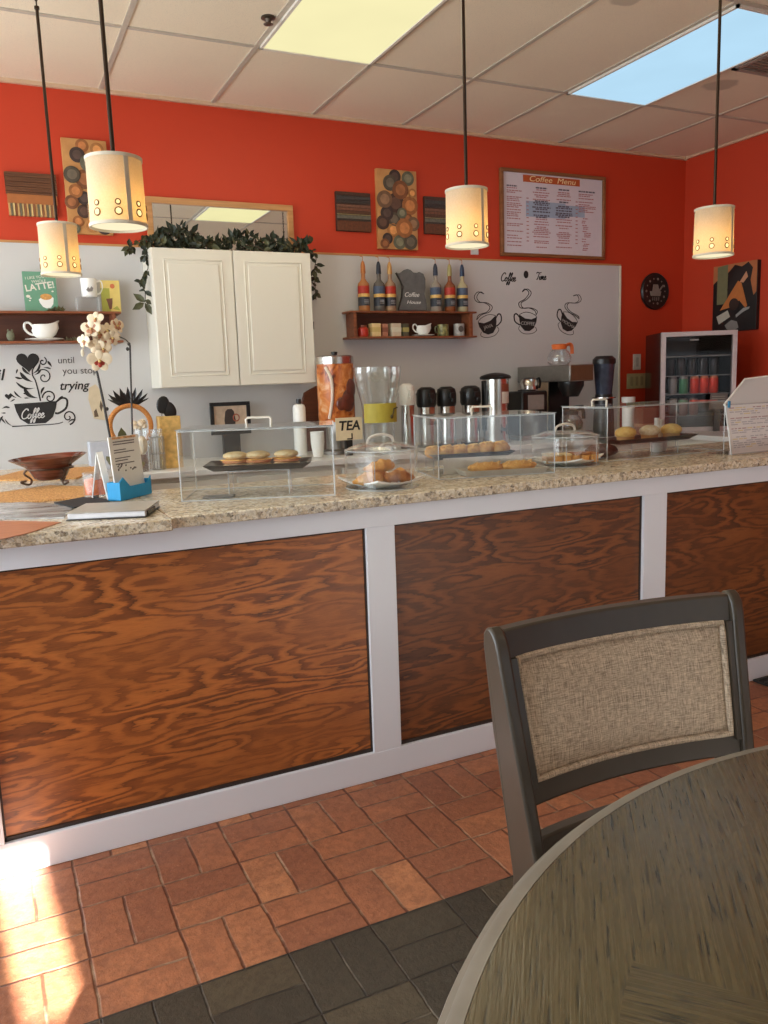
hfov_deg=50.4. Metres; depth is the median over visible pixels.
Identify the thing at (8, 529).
menu
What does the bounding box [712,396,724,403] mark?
print
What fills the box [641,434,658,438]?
cup
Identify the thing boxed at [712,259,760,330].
canvas
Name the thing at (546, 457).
cake slice
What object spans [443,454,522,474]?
sheet
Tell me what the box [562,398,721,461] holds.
case
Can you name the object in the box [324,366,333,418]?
print
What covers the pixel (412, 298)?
sign
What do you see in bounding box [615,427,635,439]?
muffin
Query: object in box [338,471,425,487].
platter
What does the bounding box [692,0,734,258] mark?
pendant lamp
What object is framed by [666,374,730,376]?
wire shelf
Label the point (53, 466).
bowl
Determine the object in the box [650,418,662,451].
bottle
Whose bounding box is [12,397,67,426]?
cup
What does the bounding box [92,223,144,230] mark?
diffuser
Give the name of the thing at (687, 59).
recessed light
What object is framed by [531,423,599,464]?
cake dome
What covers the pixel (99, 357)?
potted orchid
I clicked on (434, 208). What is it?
wall art
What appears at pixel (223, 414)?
print
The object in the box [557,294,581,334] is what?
wall decal
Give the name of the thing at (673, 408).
drink can
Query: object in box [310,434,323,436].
cup
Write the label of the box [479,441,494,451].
golden turnover
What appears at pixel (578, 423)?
coffee carafe
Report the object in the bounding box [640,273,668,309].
wall plaque
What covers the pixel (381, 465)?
croissant
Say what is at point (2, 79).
trim
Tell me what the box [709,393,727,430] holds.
price card
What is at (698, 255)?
diffuser
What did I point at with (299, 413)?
bottle
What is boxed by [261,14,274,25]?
sprinkler head
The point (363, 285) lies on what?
syrup bottle
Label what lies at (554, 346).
coffee carafe
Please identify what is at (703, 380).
drink can
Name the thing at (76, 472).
woven placemat
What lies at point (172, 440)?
utensil caddy
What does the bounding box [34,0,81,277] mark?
pendant lamp
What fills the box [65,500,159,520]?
notebook
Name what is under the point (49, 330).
bowl
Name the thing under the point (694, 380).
drink can
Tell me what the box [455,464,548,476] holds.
serving tray
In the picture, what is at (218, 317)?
upper cabinet
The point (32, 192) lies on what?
wall art
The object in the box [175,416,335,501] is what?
case
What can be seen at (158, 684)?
counter
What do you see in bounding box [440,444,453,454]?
golden turnover
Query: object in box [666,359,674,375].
drink can
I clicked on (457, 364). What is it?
wall panel
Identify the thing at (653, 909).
round table
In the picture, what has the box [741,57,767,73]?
grille
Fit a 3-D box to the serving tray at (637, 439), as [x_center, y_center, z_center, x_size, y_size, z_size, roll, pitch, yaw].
[1.176,-0.329,3.657,0.475,0.022,0.169,-7,10,-27]
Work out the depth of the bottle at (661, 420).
3.78 m
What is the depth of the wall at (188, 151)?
5.02 m
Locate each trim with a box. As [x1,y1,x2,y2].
[0,77,767,160]
[0,240,620,265]
[618,266,620,427]
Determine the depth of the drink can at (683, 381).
5.68 m
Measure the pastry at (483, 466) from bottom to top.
0.043 m
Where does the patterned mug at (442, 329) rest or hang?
on the wall shelf at (354, 319)
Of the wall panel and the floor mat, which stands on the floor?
the floor mat
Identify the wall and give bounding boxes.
[0,82,685,426]
[682,133,767,403]
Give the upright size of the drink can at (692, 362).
0.118 m
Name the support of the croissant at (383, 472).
on the platter at (377, 484)
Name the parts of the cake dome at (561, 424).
handle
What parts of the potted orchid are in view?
flower, flower, flower, flower, flower, flower, flower, flower, stem, flower, flower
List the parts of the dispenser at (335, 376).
lid, tank, printed glass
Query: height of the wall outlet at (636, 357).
0.118 m
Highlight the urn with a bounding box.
[480,373,510,442]
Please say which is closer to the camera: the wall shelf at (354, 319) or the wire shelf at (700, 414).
the wall shelf at (354, 319)
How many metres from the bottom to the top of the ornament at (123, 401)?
0.434 m
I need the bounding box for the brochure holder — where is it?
[107,434,151,500]
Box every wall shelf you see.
[0,311,123,344]
[342,311,476,339]
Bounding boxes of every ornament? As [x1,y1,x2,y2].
[6,329,14,340]
[108,387,152,468]
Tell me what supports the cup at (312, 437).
on the cup stack
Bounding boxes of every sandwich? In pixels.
[220,451,247,465]
[246,450,271,464]
[272,449,300,463]
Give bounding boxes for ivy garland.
[121,220,324,313]
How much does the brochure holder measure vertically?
0.209 m
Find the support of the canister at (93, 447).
on the countertop at (192, 474)
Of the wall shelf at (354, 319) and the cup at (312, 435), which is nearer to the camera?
the cup at (312, 435)
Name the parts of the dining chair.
post, rail, cross rail, rail, rail, rail, post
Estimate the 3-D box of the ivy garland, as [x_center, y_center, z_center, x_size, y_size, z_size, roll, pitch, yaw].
[-0.887,-1.384,4.668,1.186,0.513,0.308,-6,10,-25]
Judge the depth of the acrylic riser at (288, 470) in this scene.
2.78 m
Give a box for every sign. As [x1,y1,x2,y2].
[22,271,57,310]
[335,417,362,455]
[395,269,426,310]
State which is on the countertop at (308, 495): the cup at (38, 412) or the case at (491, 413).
the case at (491, 413)
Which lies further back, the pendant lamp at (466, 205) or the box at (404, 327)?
the box at (404, 327)
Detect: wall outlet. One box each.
[627,373,644,388]
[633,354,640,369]
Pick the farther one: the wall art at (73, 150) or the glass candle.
the wall art at (73, 150)
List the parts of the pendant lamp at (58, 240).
stem, lamp shade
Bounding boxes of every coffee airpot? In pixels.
[398,383,415,448]
[416,387,436,447]
[436,386,456,445]
[459,385,481,444]
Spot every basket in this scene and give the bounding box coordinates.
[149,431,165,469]
[558,381,583,396]
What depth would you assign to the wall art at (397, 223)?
5.21 m
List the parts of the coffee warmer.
steel panel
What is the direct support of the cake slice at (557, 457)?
on the platter at (537, 460)
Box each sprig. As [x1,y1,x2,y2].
[47,306,64,310]
[64,336,76,340]
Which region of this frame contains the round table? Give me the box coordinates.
[437,745,767,1023]
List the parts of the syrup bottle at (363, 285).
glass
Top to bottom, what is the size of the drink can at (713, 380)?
0.118 m
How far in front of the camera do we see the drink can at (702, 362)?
5.68 m
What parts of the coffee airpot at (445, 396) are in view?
lid, spout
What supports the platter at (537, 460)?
on the countertop at (308, 495)
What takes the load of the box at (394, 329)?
on the wall shelf at (354, 319)
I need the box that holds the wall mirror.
[145,196,294,252]
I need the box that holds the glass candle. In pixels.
[82,471,107,496]
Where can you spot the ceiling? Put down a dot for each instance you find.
(604, 34)
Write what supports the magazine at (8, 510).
on the countertop at (78, 530)
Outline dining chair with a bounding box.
[484,590,753,886]
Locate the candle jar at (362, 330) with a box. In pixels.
[358,325,368,336]
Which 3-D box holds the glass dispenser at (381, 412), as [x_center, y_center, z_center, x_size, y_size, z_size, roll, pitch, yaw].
[-0.033,-0.591,4.748,0.271,0.497,0.271,-2,9,-3]
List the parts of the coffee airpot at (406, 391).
lid, spout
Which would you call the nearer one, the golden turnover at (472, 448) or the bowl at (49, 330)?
the golden turnover at (472, 448)
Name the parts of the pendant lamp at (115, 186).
stem, lamp shade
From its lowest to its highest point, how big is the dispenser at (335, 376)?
0.599 m
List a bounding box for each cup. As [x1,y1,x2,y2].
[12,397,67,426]
[310,431,323,434]
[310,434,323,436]
[310,436,323,439]
[310,439,323,441]
[311,441,323,456]
[617,436,634,439]
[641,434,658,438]
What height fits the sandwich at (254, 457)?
0.056 m
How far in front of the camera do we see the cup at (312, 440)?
4.62 m
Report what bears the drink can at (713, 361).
on the cooler
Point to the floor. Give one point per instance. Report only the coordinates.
(364, 903)
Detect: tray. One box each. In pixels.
[54,497,109,507]
[202,457,311,471]
[418,449,515,459]
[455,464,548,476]
[594,433,697,444]
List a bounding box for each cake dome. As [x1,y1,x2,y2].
[344,433,418,488]
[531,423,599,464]
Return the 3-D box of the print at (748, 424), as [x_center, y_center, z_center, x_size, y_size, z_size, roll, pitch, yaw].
[1.622,-0.374,3.556,0.315,0.172,0.025,-6,10,-26]
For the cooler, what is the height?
0.682 m
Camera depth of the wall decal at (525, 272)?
5.68 m
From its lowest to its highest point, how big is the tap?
0.060 m
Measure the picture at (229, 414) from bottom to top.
0.114 m
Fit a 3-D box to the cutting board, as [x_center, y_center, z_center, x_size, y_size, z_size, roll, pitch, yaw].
[-0.439,-0.582,5.089,0.150,0.403,0.024,-6,10,-25]
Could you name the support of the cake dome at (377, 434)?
on the platter at (377, 484)
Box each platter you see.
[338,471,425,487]
[526,452,603,465]
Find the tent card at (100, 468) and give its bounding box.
[92,451,109,499]
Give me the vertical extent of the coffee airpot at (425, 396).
0.372 m
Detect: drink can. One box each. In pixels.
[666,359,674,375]
[668,377,676,393]
[668,398,677,415]
[676,358,685,375]
[678,398,687,414]
[679,377,687,393]
[687,358,696,374]
[689,398,697,414]
[690,376,698,392]
[698,358,707,374]
[699,376,708,392]
[709,357,718,374]
[709,375,717,392]
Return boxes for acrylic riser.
[75,297,99,310]
[228,469,290,492]
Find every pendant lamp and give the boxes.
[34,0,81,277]
[84,0,147,232]
[445,0,488,249]
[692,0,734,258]
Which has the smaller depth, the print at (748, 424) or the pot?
the print at (748, 424)
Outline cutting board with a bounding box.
[301,386,326,451]
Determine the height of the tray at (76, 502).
0.004 m
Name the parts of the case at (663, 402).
handle, lid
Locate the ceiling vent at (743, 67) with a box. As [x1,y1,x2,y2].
[731,53,767,76]
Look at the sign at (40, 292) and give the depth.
4.31 m
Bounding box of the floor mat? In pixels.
[753,676,767,686]
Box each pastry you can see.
[468,461,502,470]
[502,459,536,468]
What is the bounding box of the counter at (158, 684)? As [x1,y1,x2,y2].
[0,465,767,878]
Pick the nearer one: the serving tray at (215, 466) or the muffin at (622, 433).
the serving tray at (215, 466)
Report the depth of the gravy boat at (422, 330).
5.31 m
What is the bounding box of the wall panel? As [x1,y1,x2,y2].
[0,242,618,469]
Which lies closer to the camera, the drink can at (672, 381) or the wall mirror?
the wall mirror
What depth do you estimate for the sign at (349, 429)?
4.67 m
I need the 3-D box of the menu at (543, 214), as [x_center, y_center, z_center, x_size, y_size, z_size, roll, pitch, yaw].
[1.199,-2.089,5.752,0.905,0.576,0.029,-6,10,-25]
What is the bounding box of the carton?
[634,408,655,434]
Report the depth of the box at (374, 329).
5.17 m
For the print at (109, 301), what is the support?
attached to the greeting card at (110, 294)
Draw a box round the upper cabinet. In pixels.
[142,247,315,387]
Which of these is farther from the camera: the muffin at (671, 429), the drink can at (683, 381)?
the drink can at (683, 381)
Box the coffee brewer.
[518,364,593,439]
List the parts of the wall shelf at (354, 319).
panel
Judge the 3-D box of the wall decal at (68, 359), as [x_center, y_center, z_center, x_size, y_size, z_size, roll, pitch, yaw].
[-1.696,-0.763,4.531,0.202,0.194,0.002,-6,10,-25]
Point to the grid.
(124, 26)
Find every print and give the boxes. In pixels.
[101,288,119,310]
[106,298,112,308]
[111,435,135,470]
[214,405,246,430]
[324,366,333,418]
[507,184,595,250]
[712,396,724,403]
[729,405,767,447]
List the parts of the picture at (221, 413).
frame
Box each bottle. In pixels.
[293,399,306,454]
[358,256,369,310]
[373,256,385,310]
[385,257,396,310]
[430,258,441,310]
[444,259,455,310]
[457,259,467,310]
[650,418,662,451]
[660,419,666,450]
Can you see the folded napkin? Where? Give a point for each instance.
(215, 496)
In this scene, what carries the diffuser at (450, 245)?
attached to the pendant lamp at (466, 205)
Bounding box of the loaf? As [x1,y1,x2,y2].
[585,444,617,457]
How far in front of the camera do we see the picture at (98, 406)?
4.60 m
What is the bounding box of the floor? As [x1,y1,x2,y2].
[0,681,767,1023]
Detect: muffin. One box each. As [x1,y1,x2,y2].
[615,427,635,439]
[639,425,659,438]
[661,423,681,436]
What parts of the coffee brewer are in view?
control panel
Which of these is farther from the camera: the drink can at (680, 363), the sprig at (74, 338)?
the drink can at (680, 363)
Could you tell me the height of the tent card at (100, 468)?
0.160 m
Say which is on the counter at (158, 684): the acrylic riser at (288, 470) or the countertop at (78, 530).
the countertop at (78, 530)
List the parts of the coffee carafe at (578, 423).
handle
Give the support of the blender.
on the countertop at (192, 474)
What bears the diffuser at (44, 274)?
attached to the pendant lamp at (58, 240)
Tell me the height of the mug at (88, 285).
0.098 m
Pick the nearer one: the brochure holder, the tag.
the brochure holder
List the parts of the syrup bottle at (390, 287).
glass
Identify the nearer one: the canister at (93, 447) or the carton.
the canister at (93, 447)
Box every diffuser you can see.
[43,273,78,275]
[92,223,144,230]
[448,243,486,247]
[697,254,730,257]
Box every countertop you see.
[0,464,172,548]
[107,432,649,489]
[139,441,767,527]
[614,429,728,445]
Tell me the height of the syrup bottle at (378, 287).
0.341 m
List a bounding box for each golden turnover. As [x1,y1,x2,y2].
[425,445,439,457]
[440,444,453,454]
[453,444,467,453]
[467,443,479,452]
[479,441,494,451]
[493,440,509,451]
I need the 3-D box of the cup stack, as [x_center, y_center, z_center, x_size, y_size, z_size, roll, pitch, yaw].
[-0.378,-0.386,4.653,0.080,0.144,0.080,-6,10,-25]
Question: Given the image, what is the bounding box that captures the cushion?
[520,625,727,774]
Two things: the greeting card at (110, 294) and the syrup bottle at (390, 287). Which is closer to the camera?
the greeting card at (110, 294)
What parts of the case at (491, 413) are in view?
handle, lid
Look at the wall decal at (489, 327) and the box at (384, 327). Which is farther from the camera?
the wall decal at (489, 327)
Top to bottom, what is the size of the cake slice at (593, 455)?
0.038 m
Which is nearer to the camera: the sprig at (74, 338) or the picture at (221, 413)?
the sprig at (74, 338)
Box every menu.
[0,521,60,539]
[499,167,605,259]
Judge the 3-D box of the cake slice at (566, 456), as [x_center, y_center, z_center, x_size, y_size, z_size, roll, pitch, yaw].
[0.736,-0.220,3.310,0.031,0.038,0.072,-3,9,-5]
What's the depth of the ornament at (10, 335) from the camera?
4.28 m
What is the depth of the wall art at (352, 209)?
5.09 m
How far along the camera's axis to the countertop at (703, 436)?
5.39 m
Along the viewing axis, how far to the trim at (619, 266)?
6.16 m
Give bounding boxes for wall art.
[4,171,57,217]
[60,137,113,235]
[334,191,371,232]
[374,168,418,250]
[423,196,445,234]
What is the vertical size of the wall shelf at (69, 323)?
0.166 m
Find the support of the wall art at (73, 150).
attached to the wall at (188, 151)
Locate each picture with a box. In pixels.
[39,297,53,307]
[40,294,51,299]
[94,401,102,416]
[209,401,251,453]
[224,409,235,423]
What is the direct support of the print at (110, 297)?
attached to the greeting card at (110, 294)
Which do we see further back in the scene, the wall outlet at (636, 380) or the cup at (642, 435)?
the wall outlet at (636, 380)
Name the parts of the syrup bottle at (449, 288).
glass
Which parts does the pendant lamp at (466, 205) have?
stem, lamp shade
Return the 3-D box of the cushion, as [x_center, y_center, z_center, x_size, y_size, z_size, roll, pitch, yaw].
[0.416,0.313,1.412,0.430,0.192,0.074,-5,10,-21]
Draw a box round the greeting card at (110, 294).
[100,280,120,310]
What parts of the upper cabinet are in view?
door, raised panel, door, raised panel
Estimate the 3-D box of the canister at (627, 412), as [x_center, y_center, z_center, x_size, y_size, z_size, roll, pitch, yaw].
[1.582,-0.613,5.288,0.086,0.263,0.086,-6,10,-25]
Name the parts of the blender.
motor, lid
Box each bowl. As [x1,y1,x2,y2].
[8,452,86,485]
[32,320,58,337]
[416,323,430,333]
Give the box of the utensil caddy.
[156,396,183,468]
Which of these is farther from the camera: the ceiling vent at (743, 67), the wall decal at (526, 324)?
the wall decal at (526, 324)
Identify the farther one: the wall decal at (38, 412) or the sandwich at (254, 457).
the wall decal at (38, 412)
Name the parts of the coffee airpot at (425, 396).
lid, spout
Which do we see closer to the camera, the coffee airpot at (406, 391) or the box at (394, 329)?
the coffee airpot at (406, 391)
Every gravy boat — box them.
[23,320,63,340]
[412,323,433,335]
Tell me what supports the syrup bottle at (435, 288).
on the wall shelf at (354, 319)
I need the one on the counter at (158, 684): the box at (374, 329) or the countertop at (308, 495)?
the countertop at (308, 495)
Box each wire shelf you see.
[665,392,729,394]
[665,412,725,416]
[666,354,730,357]
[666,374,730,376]
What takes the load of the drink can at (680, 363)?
on the cooler
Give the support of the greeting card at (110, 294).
on the wall shelf at (69, 323)
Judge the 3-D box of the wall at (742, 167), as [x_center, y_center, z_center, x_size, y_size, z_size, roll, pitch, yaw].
[4.028,-0.779,3.141,0.100,2.940,7.483,-6,10,-25]
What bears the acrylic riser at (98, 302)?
on the wall shelf at (69, 323)
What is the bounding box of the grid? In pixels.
[0,0,767,150]
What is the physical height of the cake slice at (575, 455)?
0.038 m
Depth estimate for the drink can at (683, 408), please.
5.71 m
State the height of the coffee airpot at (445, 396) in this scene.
0.370 m
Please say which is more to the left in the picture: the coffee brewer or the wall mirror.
the wall mirror
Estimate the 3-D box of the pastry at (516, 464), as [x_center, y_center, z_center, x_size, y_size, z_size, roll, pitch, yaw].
[0.514,-0.179,3.119,0.153,0.043,0.068,-4,9,-15]
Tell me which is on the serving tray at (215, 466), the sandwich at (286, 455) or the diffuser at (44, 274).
the sandwich at (286, 455)
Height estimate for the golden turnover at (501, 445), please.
0.057 m
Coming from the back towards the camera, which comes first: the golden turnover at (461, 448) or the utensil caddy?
the utensil caddy
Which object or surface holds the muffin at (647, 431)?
on the serving tray at (637, 439)
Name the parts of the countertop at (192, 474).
door, door, door, door, door, door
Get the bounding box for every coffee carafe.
[547,342,573,365]
[558,408,584,430]
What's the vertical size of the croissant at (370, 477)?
0.049 m
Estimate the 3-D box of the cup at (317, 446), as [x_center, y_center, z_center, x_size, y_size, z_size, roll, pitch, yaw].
[-0.377,-0.359,4.658,0.080,0.088,0.080,-6,10,-25]
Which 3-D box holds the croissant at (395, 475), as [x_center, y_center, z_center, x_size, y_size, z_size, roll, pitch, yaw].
[0.047,-0.123,2.808,0.131,0.049,0.052,-3,9,-8]
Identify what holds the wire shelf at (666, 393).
attached to the cooler
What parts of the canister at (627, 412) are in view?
lid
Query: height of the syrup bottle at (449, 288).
0.341 m
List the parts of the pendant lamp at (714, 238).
lamp shade, stem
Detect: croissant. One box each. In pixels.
[352,472,383,485]
[356,471,385,478]
[363,459,394,472]
[383,470,414,482]
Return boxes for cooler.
[645,330,737,431]
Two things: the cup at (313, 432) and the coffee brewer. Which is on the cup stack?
the cup at (313, 432)
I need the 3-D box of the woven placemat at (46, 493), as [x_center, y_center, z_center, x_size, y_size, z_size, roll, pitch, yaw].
[-1.244,-0.065,2.945,0.384,0.006,0.516,-6,10,-25]
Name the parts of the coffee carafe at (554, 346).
glass, handle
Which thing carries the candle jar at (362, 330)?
on the wall shelf at (354, 319)
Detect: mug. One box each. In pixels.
[80,278,102,297]
[434,324,448,335]
[454,324,463,335]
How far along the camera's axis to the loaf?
3.52 m
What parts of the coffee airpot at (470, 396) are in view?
lid, spout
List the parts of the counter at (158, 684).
post, panel, post, rail, rail, panel, post, panel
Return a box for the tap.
[502,425,508,433]
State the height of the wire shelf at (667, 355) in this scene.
0.006 m
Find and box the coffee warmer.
[509,390,546,440]
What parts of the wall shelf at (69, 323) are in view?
panel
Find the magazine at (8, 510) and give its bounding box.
[0,502,71,518]
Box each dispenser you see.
[315,351,354,454]
[353,366,400,453]
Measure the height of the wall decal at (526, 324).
0.314 m
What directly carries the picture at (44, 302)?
attached to the sign at (40, 292)
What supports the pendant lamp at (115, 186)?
hanging from the ceiling
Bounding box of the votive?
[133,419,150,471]
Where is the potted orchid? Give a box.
[77,312,144,466]
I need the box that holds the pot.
[520,377,540,389]
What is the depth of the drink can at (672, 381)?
5.68 m
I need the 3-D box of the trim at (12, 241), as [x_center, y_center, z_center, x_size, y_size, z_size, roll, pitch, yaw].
[-1.006,-1.534,4.763,6.150,0.012,0.013,-6,10,-25]
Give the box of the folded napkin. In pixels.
[202,494,234,498]
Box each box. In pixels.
[368,323,380,335]
[381,324,387,335]
[388,323,400,335]
[401,324,408,335]
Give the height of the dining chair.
0.935 m
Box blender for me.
[592,356,615,436]
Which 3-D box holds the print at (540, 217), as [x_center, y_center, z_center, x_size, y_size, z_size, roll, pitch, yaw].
[1.187,-2.065,5.750,0.768,0.410,0.002,-6,10,-25]
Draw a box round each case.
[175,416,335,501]
[412,405,554,479]
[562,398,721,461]
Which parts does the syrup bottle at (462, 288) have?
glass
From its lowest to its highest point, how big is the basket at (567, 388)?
0.100 m
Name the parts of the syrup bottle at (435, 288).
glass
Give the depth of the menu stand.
3.55 m
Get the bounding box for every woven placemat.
[0,466,94,480]
[0,485,86,501]
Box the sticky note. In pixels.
[471,249,478,254]
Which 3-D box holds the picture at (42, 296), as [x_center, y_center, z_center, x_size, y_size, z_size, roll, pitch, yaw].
[-1.792,-1.141,4.327,0.058,0.032,0.001,-6,10,-25]
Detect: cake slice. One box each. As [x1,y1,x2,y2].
[541,453,553,463]
[550,453,562,461]
[560,452,571,460]
[568,452,580,459]
[578,451,589,459]
[586,451,598,461]
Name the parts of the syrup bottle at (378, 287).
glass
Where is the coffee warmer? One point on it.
(523, 428)
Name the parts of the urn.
handle, lid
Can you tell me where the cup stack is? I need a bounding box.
[310,431,323,456]
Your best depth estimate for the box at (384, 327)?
5.19 m
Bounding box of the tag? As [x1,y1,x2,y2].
[88,384,104,419]
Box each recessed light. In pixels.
[259,0,446,65]
[567,4,767,106]
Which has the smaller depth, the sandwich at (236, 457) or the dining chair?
the dining chair
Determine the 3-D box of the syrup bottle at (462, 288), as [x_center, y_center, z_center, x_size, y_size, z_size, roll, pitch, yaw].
[0.521,-1.505,5.435,0.074,0.341,0.076,-6,10,-25]
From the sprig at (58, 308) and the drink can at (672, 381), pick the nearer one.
the sprig at (58, 308)
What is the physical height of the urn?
0.448 m
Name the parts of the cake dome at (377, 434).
handle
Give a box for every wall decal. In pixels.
[0,353,75,426]
[58,357,94,392]
[474,292,501,337]
[501,271,546,284]
[514,289,537,333]
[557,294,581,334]
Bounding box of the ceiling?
[0,0,767,156]
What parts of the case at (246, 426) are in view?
lid, handle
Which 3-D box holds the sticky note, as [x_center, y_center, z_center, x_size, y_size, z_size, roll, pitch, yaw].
[0.612,-1.761,5.522,0.056,0.038,0.012,-6,10,-25]
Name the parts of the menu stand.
panel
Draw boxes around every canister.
[87,440,110,468]
[621,397,634,427]
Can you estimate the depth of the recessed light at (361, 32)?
3.71 m
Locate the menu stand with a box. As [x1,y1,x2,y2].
[723,375,767,454]
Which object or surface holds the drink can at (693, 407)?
on the cooler
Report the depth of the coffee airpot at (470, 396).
5.19 m
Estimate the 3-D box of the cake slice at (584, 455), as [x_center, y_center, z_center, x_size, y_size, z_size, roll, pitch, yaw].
[0.811,-0.224,3.319,0.031,0.038,0.072,-3,9,-5]
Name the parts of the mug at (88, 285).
handle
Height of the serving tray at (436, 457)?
0.022 m
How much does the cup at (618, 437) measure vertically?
0.038 m

